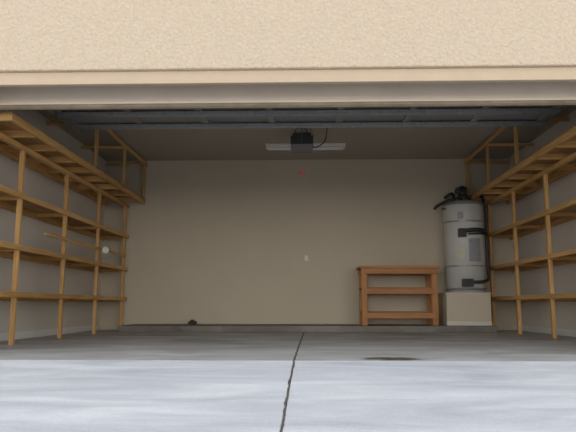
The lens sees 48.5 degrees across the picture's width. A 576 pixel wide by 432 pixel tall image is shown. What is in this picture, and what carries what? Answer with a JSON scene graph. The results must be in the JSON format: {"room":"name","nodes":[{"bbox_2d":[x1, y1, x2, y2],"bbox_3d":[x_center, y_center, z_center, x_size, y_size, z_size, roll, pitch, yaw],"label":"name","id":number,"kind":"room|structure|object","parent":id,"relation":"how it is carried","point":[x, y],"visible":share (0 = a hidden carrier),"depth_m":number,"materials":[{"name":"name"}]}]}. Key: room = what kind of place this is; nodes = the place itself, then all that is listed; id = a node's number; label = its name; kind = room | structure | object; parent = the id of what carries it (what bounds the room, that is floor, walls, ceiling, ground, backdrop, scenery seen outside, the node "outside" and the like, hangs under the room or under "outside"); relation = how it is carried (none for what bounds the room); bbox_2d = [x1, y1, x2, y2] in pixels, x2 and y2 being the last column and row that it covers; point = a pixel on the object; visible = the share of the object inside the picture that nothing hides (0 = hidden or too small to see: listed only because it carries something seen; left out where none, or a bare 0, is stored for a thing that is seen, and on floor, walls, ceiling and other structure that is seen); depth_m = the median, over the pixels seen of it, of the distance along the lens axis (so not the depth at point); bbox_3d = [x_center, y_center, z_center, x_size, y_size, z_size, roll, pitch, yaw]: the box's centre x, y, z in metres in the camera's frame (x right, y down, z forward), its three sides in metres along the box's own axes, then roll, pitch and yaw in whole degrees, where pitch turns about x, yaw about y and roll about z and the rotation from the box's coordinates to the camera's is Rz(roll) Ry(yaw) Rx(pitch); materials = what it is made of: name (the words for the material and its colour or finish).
{"room":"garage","nodes":[
{"label":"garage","id":0,"kind":"room"},
{"bbox_2d":[0,110,105,332],"bbox_3d":[-3.438,0.109,8.608,0.150,3.000,5.520,0,-8,2],"label":"wall","id":1,"kind":"structure","parent":0,"point":[33,277],"depth_m":8.88,"materials":[{"name":"paint"}]},
{"bbox_2d":[0,325,99,340],"bbox_3d":[-3.356,1.550,8.403,0.014,0.090,5.500,0,-8,2],"label":"baseboard","id":2,"kind":"structure","parent":1,"relation":"attached to","point":[46,332],"depth_m":8.78,"materials":[{"name":"white concrete"}]},
{"bbox_2d":[0,0,575,72],"bbox_3d":[0.153,-1.108,5.697,14.000,4.600,0.380,0,-8,2],"label":"wall","id":3,"kind":"structure","parent":0,"point":[36,35],"depth_m":5.58,"materials":[{"name":"paint"}]},
{"bbox_2d":[0,67,575,86],"bbox_3d":[0.150,-1.216,5.584,6.120,0.118,0.055,0,-8,2],"label":"trim","id":4,"kind":"structure","parent":3,"relation":"attached to","point":[523,74],"depth_m":5.57,"materials":[{"name":"beige paint"}]},
{"bbox_2d":[0,330,575,360],"bbox_3d":[0.228,1.599,8.002,14.000,0.120,6.400,0,-8,2],"label":"floor","id":5,"kind":"structure","parent":0,"point":[503,345],"depth_m":6.53,"materials":[{"name":"concrete"}]},
{"bbox_2d":[0,111,147,344],"bbox_3d":[-2.965,0.153,8.705,0.757,2.940,5.210,0,-8,2],"label":"shelving","id":6,"kind":"object","parent":5,"relation":"on","point":[22,142],"visible":0.96,"depth_m":8.36,"materials":[{"name":"brown wood"}]},
{"bbox_2d":[102,247,110,252],"bbox_3d":[-2.783,0.524,9.804,0.113,0.109,0.239,1,-8,-5],"label":"lamp","id":7,"kind":"object","parent":6,"relation":"attached to","point":[105,249],"visible":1,"depth_m":9.69,"materials":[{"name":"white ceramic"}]},
{"bbox_2d":[293,332,303,359],"bbox_3d":[0.146,1.453,7.401,0.076,0.001,5.160,0,-8,2],"label":"joint","id":8,"kind":"object","parent":5,"relation":"on","point":[303,332],"visible":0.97,"depth_m":6.28,"materials":[{"name":"grey concrete"}]},
{"bbox_2d":[118,324,497,332],"bbox_3d":[0.299,1.845,10.541,5.960,0.100,0.999,0,-8,2],"label":"concrete ledge","id":9,"kind":"object","parent":5,"relation":"on","point":[132,327],"visible":0.88,"depth_m":10.07,"materials":[{"name":"grey concrete"}]},
{"bbox_2d":[188,319,196,324],"bbox_3d":[-1.610,1.788,10.806,0.157,0.087,0.129,0,-8,2],"label":"rag","id":10,"kind":"object","parent":9,"relation":"on","point":[192,321],"visible":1,"depth_m":10.76,"materials":[{"name":"brown fabric"}]},
{"bbox_2d":[356,266,439,325],"bbox_3d":[1.808,1.317,10.573,1.300,0.955,0.596,0,-8,2],"label":"workbench","id":11,"kind":"object","parent":9,"relation":"on","point":[431,290],"visible":1,"depth_m":10.33,"materials":[{"name":"brown wood"}]},
{"bbox_2d":[438,293,491,325],"bbox_3d":[2.890,1.537,10.585,0.720,0.522,0.845,0,-8,2],"label":"stand","id":12,"kind":"object","parent":9,"relation":"on","point":[454,309],"visible":0.88,"depth_m":10.18,"materials":[{"name":"paint"}]},
{"bbox_2d":[433,186,489,292],"bbox_3d":[2.873,0.358,10.754,0.925,1.858,0.850,0,-8,2],"label":"water heater","id":13,"kind":"object","parent":12,"relation":"on","point":[464,220],"visible":0.99,"depth_m":10.46,"materials":[{"name":"metal"}]},
{"bbox_2d":[464,118,575,338],"bbox_3d":[3.428,0.128,8.528,0.787,2.940,5.210,0,-8,2],"label":"shelving","id":14,"kind":"object","parent":5,"relation":"on","point":[556,159],"visible":0.86,"depth_m":9.06,"materials":[{"name":"brown wood"}]},
{"bbox_2d":[36,105,575,160],"bbox_3d":[0.238,-1.454,8.800,7.500,0.150,5.670,0,-8,2],"label":"ceiling","id":15,"kind":"structure","parent":0,"point":[366,142],"depth_m":10.18,"materials":[{"name":"paint"}]},
{"bbox_2d":[0,81,575,129],"bbox_3d":[0.193,-1.133,7.120,6.040,0.549,2.308,0,-8,2],"label":"garage door","id":16,"kind":"structure","parent":15,"relation":"attached to","point":[465,104],"depth_m":6.05,"materials":[{"name":"paint"}]},
{"bbox_2d":[266,143,344,149],"bbox_3d":[0.282,-1.117,10.352,1.280,0.085,0.150,0,-8,2],"label":"fluorescent light fixture","id":17,"kind":"object","parent":15,"relation":"attached to","point":[325,146],"visible":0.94,"depth_m":10.30,"materials":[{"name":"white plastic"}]},
{"bbox_2d":[48,105,569,133],"bbox_3d":[0.200,-0.094,7.230,6.312,2.979,2.904,0,-8,2],"label":"tracks","id":18,"kind":"object","parent":15,"relation":"attached to","point":[564,106],"visible":0.06,"depth_m":8.09,"materials":[{"name":"metal"}]},
{"bbox_2d":[291,128,327,173],"bbox_3d":[0.265,-1.106,7.750,0.531,0.823,3.250,0,-8,2],"label":"garage door opener","id":19,"kind":"object","parent":15,"relation":"attached to","point":[301,142],"depth_m":9.05,"materials":[{"name":"black plastic"}]},
{"bbox_2d":[99,158,516,329],"bbox_3d":[0.315,0.489,11.313,7.500,3.000,0.150,0,-8,2],"label":"wall","id":20,"kind":"structure","parent":0,"point":[210,241],"depth_m":11.26,"materials":[{"name":"paint"}]},
{"bbox_2d":[509,110,575,329],"bbox_3d":[3.909,0.081,8.405,0.150,3.000,5.520,0,-8,2],"label":"wall","id":21,"kind":"structure","parent":0,"point":[563,236],"depth_m":9.54,"materials":[{"name":"paint"}]},
{"bbox_2d":[516,325,575,336],"bbox_3d":[3.827,1.522,8.204,0.014,0.090,5.500,0,-8,2],"label":"baseboard","id":22,"kind":"structure","parent":21,"relation":"attached to","point":[564,332],"depth_m":9.55,"materials":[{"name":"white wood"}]},
{"label":"outside","id":23,"kind":"structure","parent":0,"visible":0},
{"bbox_2d":[0,360,575,431],"bbox_3d":[-0.489,-1.665,-17.457,60.000,0.740,44.948,0,-8,2],"label":"driveway","id":24,"kind":"structure","parent":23,"point":[36,395],"depth_m":3.65,"materials":[{"name":"concrete"}]},
{"bbox_2d":[280,360,294,431],"bbox_3d":[-0.090,0.905,1.416,0.030,0.582,6.850,0,-8,2],"label":"joint","id":25,"kind":"object","parent":24,"relation":"on","point":[287,396],"visible":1,"depth_m":3.58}
]}

